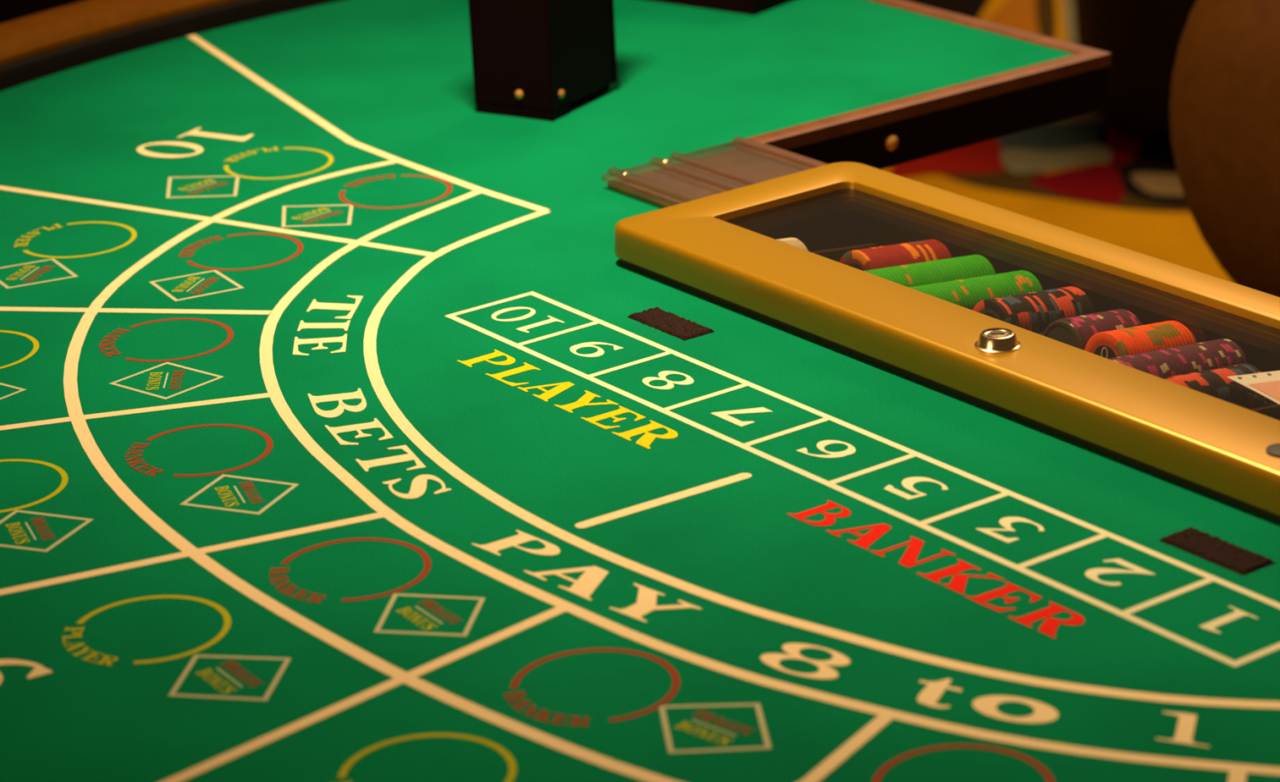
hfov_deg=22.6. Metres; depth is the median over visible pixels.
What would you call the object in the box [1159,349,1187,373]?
chip
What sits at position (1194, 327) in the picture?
chip
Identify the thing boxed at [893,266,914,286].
chip
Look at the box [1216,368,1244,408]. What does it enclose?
chip
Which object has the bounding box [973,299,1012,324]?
chip
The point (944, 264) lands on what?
chip
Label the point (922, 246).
chip
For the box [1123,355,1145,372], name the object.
chip
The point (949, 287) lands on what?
chip
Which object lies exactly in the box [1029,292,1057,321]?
chip
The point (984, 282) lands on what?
chip
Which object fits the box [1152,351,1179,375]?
chip
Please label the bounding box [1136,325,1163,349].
chip
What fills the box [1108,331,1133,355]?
chip
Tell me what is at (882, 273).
chip
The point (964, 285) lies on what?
chip
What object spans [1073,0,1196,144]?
stool
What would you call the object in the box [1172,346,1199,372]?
chip
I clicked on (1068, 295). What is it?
chip
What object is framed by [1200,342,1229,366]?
chip
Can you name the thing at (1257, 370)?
chip
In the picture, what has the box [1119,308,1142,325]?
chip
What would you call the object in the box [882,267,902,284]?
chip
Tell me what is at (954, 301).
chip
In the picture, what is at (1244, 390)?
chip
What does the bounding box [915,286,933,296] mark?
chip
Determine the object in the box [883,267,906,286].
chip
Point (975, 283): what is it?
chip
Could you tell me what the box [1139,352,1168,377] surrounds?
chip
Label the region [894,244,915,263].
chip
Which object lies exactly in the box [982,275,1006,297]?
chip
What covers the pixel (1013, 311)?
chip
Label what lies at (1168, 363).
chip
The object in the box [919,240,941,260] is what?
chip
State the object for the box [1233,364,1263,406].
chip
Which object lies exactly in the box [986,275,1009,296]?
chip
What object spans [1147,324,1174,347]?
chip
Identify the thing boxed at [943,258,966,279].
chip
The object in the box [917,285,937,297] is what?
chip
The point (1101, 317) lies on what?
chip
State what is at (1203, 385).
chip
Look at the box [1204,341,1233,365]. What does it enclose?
chip
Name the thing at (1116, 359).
chip
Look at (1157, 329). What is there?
chip
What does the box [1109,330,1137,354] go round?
chip
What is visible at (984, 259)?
chip
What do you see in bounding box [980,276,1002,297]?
chip
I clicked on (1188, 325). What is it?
chip
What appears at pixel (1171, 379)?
chip
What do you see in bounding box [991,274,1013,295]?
chip
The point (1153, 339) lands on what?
chip
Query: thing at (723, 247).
tray
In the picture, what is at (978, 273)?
chip
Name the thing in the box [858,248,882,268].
chip
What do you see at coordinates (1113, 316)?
chip
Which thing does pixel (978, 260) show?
chip
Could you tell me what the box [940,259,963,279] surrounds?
chip
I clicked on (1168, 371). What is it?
chip
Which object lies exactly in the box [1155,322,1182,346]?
chip
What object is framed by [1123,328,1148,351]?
chip
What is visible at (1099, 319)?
chip
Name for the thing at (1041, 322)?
chip
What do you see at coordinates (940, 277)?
chip
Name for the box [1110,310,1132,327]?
chip
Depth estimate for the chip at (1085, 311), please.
2.09 m
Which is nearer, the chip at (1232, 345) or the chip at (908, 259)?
the chip at (1232, 345)
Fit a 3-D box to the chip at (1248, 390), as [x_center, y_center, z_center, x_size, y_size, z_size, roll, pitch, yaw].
[0.355,0.005,1.939,0.008,0.039,0.039,-17,25,-33]
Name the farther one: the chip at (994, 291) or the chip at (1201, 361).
the chip at (994, 291)
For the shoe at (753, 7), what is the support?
on the table
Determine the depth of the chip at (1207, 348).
1.98 m
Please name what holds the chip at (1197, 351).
in the tray
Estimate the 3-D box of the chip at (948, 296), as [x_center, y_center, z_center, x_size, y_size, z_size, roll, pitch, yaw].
[0.192,-0.051,2.095,0.008,0.039,0.039,-17,25,-33]
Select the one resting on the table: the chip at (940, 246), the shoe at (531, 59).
the shoe at (531, 59)
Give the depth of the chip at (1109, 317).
2.05 m
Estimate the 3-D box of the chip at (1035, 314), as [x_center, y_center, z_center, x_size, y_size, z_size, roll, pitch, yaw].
[0.245,-0.043,2.078,0.008,0.039,0.039,-17,25,-33]
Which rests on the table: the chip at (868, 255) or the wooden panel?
the wooden panel
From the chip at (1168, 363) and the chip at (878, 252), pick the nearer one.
the chip at (1168, 363)
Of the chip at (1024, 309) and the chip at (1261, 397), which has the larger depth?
the chip at (1024, 309)
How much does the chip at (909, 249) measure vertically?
0.039 m
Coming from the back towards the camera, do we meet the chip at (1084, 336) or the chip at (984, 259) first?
the chip at (984, 259)
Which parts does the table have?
armrest, edge trim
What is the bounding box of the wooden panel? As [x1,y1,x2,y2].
[601,136,826,207]
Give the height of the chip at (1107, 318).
0.039 m
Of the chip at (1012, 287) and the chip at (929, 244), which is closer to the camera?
the chip at (1012, 287)
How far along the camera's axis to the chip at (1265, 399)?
1.94 m
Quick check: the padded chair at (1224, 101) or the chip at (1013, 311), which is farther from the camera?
the padded chair at (1224, 101)
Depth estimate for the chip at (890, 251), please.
2.17 m
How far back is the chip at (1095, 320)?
2.04 m
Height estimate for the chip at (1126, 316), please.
0.039 m
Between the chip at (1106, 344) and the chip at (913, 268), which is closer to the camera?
the chip at (1106, 344)
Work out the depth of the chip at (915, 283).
2.12 m
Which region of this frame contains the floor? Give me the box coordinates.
[881,0,1231,281]
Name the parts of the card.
salmon panel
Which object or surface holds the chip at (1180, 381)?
in the tray
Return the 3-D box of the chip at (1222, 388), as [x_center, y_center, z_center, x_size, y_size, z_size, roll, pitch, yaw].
[0.339,0.007,1.928,0.008,0.039,0.039,-17,25,-33]
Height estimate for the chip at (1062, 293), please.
0.039 m
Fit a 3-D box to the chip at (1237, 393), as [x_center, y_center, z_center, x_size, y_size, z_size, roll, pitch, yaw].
[0.347,0.006,1.933,0.008,0.039,0.039,-17,25,-33]
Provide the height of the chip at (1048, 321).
0.039 m
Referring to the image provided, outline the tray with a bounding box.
[614,161,1279,521]
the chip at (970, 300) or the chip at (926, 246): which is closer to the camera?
the chip at (970, 300)
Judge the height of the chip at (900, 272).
0.039 m
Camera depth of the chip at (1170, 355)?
1.96 m
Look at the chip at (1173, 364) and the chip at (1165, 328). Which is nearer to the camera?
the chip at (1173, 364)
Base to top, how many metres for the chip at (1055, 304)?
0.039 m
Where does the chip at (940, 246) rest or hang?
in the tray
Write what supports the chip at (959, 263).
in the tray
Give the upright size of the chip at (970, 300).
0.039 m
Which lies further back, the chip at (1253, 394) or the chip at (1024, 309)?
the chip at (1024, 309)
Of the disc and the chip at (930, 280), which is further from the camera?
the chip at (930, 280)
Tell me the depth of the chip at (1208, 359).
1.97 m
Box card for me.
[1226,370,1279,404]
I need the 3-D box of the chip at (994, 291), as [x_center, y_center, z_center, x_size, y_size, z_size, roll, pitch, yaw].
[0.224,-0.056,2.118,0.008,0.039,0.039,-17,25,-33]
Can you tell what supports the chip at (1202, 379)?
in the tray
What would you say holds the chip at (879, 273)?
in the tray
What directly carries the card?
on the tray
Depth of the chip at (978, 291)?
2.10 m
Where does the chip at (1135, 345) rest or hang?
in the tray
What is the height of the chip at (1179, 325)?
0.039 m
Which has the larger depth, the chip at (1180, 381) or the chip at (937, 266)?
the chip at (937, 266)
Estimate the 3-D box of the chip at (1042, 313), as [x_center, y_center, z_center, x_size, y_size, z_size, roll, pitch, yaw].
[0.250,-0.044,2.082,0.008,0.039,0.039,-17,25,-33]
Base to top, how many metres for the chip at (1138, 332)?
0.039 m
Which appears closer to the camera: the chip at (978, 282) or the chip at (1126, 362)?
the chip at (1126, 362)
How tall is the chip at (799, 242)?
0.039 m
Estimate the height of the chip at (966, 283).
0.039 m
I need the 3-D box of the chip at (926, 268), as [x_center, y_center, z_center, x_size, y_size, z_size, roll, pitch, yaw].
[0.186,-0.066,2.146,0.008,0.039,0.039,-17,25,-33]
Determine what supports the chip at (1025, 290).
in the tray
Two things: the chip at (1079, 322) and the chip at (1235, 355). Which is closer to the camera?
the chip at (1235, 355)
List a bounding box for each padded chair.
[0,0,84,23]
[1169,0,1279,297]
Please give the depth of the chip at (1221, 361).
1.98 m
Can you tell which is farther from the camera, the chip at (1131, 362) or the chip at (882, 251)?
the chip at (882, 251)
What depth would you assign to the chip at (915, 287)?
2.08 m
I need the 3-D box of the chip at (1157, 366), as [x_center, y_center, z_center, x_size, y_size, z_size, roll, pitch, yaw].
[0.307,-0.004,1.958,0.008,0.039,0.039,-17,25,-33]
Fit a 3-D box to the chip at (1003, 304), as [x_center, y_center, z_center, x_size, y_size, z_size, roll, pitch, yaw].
[0.229,-0.040,2.067,0.008,0.039,0.039,-17,25,-33]
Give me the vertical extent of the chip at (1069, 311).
0.039 m
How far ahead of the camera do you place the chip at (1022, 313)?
2.06 m
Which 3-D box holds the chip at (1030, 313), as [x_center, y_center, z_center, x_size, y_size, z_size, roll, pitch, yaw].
[0.242,-0.042,2.076,0.008,0.039,0.039,-17,25,-33]
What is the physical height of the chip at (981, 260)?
0.039 m
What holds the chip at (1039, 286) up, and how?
in the tray
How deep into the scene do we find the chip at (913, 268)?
2.13 m
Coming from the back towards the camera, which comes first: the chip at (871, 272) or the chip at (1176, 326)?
the chip at (871, 272)
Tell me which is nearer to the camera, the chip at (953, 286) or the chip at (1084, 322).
the chip at (1084, 322)
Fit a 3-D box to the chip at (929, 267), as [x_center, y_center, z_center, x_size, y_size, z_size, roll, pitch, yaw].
[0.189,-0.067,2.148,0.008,0.039,0.039,-17,25,-33]
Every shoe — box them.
[468,0,617,121]
[648,0,793,15]
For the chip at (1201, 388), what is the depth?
1.91 m
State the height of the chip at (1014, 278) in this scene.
0.039 m
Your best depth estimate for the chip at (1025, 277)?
2.12 m
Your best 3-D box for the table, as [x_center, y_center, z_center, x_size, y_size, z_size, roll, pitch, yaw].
[0.076,0.382,1.974,1.648,0.800,2.512,-17,25,-33]
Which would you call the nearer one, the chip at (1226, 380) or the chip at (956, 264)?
the chip at (1226, 380)
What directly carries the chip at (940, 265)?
in the tray
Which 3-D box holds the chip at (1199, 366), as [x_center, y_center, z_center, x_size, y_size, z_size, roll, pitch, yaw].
[0.333,-0.008,1.978,0.008,0.039,0.039,-17,25,-33]
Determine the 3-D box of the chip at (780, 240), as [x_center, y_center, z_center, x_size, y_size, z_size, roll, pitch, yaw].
[0.097,-0.084,2.191,0.008,0.039,0.039,-17,25,-33]
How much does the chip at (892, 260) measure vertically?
0.039 m
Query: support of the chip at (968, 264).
in the tray
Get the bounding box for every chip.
[776,239,791,244]
[782,238,797,247]
[786,238,803,248]
[788,237,808,251]
[839,249,875,271]
[853,249,878,269]
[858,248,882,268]
[865,248,885,267]
[865,270,880,277]
[868,248,889,267]
[870,247,893,266]
[870,269,892,281]
[870,270,886,279]
[875,268,897,283]
[876,246,900,266]
[877,246,897,266]
[881,245,904,265]
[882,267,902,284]
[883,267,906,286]
[887,244,907,264]
[887,266,911,287]
[889,244,911,264]
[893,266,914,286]
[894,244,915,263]
[896,266,918,286]
[898,244,919,262]
[898,265,922,285]
[899,243,922,262]
[903,264,925,284]
[905,242,926,262]
[907,264,928,284]
[909,242,930,261]
[910,263,933,284]
[911,241,933,261]
[911,286,926,293]
[915,262,937,283]
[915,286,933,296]
[916,240,937,260]
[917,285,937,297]
[918,262,940,283]
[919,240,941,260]
[921,262,944,282]
[922,284,943,299]
[923,240,944,259]
[926,261,951,281]
[926,284,947,301]
[927,261,948,281]
[928,239,948,258]
[929,239,951,258]
[930,284,953,303]
[931,260,955,280]
[933,283,957,304]
[937,259,959,279]
[937,282,961,306]
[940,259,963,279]
[942,282,965,307]
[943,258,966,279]
[943,281,970,309]
[949,257,970,278]
[949,280,973,310]
[951,257,974,277]
[954,257,977,277]
[954,280,977,306]
[954,280,980,303]
[960,256,981,276]
[960,279,983,301]
[962,256,985,276]
[964,278,987,299]
[965,255,988,275]
[968,278,991,298]
[969,277,995,298]
[971,254,995,274]
[971,255,992,275]
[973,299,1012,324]
[976,276,998,297]
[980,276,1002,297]
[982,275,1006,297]
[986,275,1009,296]
[987,298,1016,325]
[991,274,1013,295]
[993,274,1017,295]
[994,297,1020,327]
[997,273,1021,294]
[998,297,1024,328]
[1003,272,1024,293]
[1003,296,1027,329]
[1004,272,1028,293]
[1004,296,1031,331]
[1008,271,1031,293]
[1009,295,1035,333]
[1013,271,1035,292]
[1013,271,1039,291]
[1014,294,1043,333]
[1015,294,1039,333]
[1018,270,1043,291]
[1019,293,1047,332]
[1024,293,1050,326]
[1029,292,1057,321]
[1030,292,1053,323]
[1035,291,1062,319]
[1040,290,1065,318]
[1044,290,1069,317]
[1045,289,1072,317]
[1051,288,1076,316]
[1056,288,1079,315]
[1056,317,1088,350]
[1057,288,1084,315]
[1061,287,1087,314]
[1065,317,1091,339]
[1066,286,1091,314]
[1070,286,1094,313]
[1070,316,1094,336]
[1075,315,1097,333]
[1080,315,1102,333]
[1080,315,1105,332]
[1084,314,1109,331]
[1084,331,1128,358]
[1088,313,1113,330]
[1093,312,1116,329]
[1098,312,1120,329]
[1099,311,1124,328]
[1104,311,1128,328]
[1107,358,1127,365]
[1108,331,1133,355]
[1109,310,1135,327]
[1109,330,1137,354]
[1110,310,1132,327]
[1111,357,1133,368]
[1113,329,1140,353]
[1114,309,1138,326]
[1118,328,1144,352]
[1118,356,1140,370]
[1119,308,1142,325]
[1122,355,1151,373]
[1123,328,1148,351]
[1123,328,1151,351]
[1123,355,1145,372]
[1126,355,1155,376]
[1127,327,1155,351]
[1132,354,1160,377]
[1133,326,1159,350]
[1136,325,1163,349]
[1136,353,1164,378]
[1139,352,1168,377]
[1141,324,1170,348]
[1142,324,1167,348]
[1144,351,1172,377]
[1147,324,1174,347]
[1150,351,1176,376]
[1151,323,1177,346]
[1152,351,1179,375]
[1154,350,1183,374]
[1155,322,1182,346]
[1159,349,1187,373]
[1160,321,1189,345]
[1160,322,1186,345]
[1162,377,1182,386]
[1163,347,1195,373]
[1164,320,1192,344]
[1164,348,1191,373]
[1166,377,1189,387]
[1170,319,1199,342]
[1170,376,1195,390]
[1171,320,1196,343]
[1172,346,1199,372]
[1174,375,1200,391]
[1176,346,1202,371]
[1177,346,1206,370]
[1179,374,1205,394]
[1182,345,1210,369]
[1183,373,1215,397]
[1184,373,1210,395]
[1186,344,1214,368]
[1189,324,1204,342]
[1191,342,1221,368]
[1191,343,1217,368]
[1192,372,1224,400]
[1192,373,1220,399]
[1196,326,1208,342]
[1196,371,1228,402]
[1199,342,1225,367]
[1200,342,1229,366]
[1201,370,1232,403]
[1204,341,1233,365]
[1206,369,1236,404]
[1209,340,1236,364]
[1210,368,1240,406]
[1213,339,1244,364]
[1214,340,1240,364]
[1215,367,1248,408]
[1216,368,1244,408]
[1218,338,1248,364]
[1222,367,1252,408]
[1223,366,1256,408]
[1228,365,1259,407]
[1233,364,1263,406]
[1237,363,1271,404]
[1238,364,1267,405]
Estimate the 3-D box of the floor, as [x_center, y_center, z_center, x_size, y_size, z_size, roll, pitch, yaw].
[0.502,0.035,4.033,9.000,0.051,10.500,-3,21,0]
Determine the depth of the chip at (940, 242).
2.20 m
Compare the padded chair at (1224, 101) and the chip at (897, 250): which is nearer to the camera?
the chip at (897, 250)
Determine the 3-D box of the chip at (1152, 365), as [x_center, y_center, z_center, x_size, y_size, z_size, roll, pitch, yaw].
[0.304,-0.003,1.957,0.008,0.039,0.039,-17,25,-33]
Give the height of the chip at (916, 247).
0.039 m
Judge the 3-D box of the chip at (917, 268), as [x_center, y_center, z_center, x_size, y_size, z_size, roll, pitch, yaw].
[0.181,-0.065,2.142,0.008,0.039,0.039,-17,25,-33]
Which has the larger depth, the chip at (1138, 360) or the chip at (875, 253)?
the chip at (875, 253)
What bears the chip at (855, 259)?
in the tray
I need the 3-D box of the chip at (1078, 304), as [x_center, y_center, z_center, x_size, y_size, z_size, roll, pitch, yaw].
[0.277,-0.048,2.101,0.008,0.039,0.039,-17,25,-33]
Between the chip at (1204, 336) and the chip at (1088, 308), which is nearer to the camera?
the chip at (1204, 336)
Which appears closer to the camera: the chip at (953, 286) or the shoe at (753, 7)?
the chip at (953, 286)
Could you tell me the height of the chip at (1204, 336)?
0.039 m
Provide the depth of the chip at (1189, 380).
1.91 m
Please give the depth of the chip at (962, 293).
2.09 m
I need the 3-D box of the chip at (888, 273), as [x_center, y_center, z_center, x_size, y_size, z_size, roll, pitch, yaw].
[0.160,-0.062,2.127,0.008,0.039,0.039,-17,25,-33]
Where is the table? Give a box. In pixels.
[0,0,1279,781]
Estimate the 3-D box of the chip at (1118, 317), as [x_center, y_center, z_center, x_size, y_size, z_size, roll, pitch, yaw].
[0.302,-0.032,2.066,0.008,0.039,0.039,-17,25,-33]
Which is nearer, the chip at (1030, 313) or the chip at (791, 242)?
the chip at (1030, 313)
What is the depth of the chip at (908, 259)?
2.18 m
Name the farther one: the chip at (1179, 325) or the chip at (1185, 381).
the chip at (1179, 325)
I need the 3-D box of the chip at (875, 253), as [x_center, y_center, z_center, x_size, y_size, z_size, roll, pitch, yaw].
[0.155,-0.077,2.178,0.008,0.039,0.039,-17,25,-33]
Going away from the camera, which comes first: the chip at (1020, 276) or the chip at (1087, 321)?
the chip at (1087, 321)
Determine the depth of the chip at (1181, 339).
2.02 m
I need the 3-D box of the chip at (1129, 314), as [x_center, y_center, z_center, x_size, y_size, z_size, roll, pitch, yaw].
[0.311,-0.033,2.072,0.008,0.039,0.039,-17,25,-33]
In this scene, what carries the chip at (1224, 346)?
in the tray
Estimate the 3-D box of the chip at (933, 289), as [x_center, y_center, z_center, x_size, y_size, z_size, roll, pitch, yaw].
[0.187,-0.050,2.091,0.008,0.039,0.039,-17,25,-33]
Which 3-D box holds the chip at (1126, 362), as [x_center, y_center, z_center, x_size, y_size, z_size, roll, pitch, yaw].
[0.291,-0.001,1.947,0.008,0.039,0.039,-17,25,-33]
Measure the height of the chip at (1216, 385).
0.039 m
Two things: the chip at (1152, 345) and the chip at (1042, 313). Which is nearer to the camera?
the chip at (1152, 345)
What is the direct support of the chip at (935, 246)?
in the tray
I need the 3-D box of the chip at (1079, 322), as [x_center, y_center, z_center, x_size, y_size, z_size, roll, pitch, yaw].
[0.276,-0.028,2.047,0.008,0.039,0.039,-17,25,-33]
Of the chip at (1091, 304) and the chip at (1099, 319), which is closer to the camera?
the chip at (1099, 319)
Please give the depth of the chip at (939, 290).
2.08 m
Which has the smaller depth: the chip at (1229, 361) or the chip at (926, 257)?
the chip at (1229, 361)
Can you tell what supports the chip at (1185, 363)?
in the tray
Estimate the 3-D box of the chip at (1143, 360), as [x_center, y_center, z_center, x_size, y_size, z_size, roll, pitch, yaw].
[0.301,-0.003,1.955,0.008,0.039,0.039,-17,25,-33]
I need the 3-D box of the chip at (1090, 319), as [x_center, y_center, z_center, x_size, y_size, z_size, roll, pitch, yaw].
[0.284,-0.029,2.053,0.008,0.039,0.039,-17,25,-33]
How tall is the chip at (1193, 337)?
0.039 m
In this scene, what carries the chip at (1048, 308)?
in the tray
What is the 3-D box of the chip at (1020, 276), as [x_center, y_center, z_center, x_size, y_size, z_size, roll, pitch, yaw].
[0.248,-0.060,2.136,0.008,0.039,0.039,-17,25,-33]
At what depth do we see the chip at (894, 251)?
2.17 m
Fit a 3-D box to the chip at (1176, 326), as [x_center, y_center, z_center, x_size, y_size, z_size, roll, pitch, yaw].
[0.335,-0.025,2.034,0.008,0.039,0.039,-17,25,-33]
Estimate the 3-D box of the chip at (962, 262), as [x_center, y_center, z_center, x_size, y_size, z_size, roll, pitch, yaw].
[0.213,-0.070,2.165,0.008,0.039,0.039,-17,25,-33]
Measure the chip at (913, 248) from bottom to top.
0.039 m
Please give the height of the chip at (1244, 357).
0.039 m
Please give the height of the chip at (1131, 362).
0.039 m
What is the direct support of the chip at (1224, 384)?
in the tray
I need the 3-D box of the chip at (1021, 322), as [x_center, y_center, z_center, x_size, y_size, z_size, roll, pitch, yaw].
[0.234,-0.041,2.071,0.008,0.039,0.039,-17,25,-33]
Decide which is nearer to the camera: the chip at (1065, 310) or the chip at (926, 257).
the chip at (1065, 310)
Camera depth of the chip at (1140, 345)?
2.00 m
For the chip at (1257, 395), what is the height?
0.039 m
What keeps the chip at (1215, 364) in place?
in the tray
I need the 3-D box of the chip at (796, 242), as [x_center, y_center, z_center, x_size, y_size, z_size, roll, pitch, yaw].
[0.102,-0.085,2.195,0.008,0.039,0.039,-17,25,-33]
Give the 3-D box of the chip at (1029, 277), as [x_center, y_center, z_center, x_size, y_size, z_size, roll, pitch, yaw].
[0.254,-0.061,2.140,0.008,0.039,0.039,-17,25,-32]
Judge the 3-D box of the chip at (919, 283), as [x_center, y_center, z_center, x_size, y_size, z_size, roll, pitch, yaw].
[0.176,-0.064,2.138,0.008,0.039,0.039,-17,25,-33]
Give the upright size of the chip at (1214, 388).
0.039 m
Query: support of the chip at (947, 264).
in the tray
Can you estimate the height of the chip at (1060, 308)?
0.039 m
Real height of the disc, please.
0.037 m
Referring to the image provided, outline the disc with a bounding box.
[1043,320,1084,350]
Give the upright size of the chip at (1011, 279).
0.039 m
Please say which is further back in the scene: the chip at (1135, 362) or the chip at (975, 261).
the chip at (975, 261)
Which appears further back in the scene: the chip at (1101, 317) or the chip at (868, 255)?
the chip at (868, 255)
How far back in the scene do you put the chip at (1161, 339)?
2.01 m
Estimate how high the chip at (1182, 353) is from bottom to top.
0.039 m

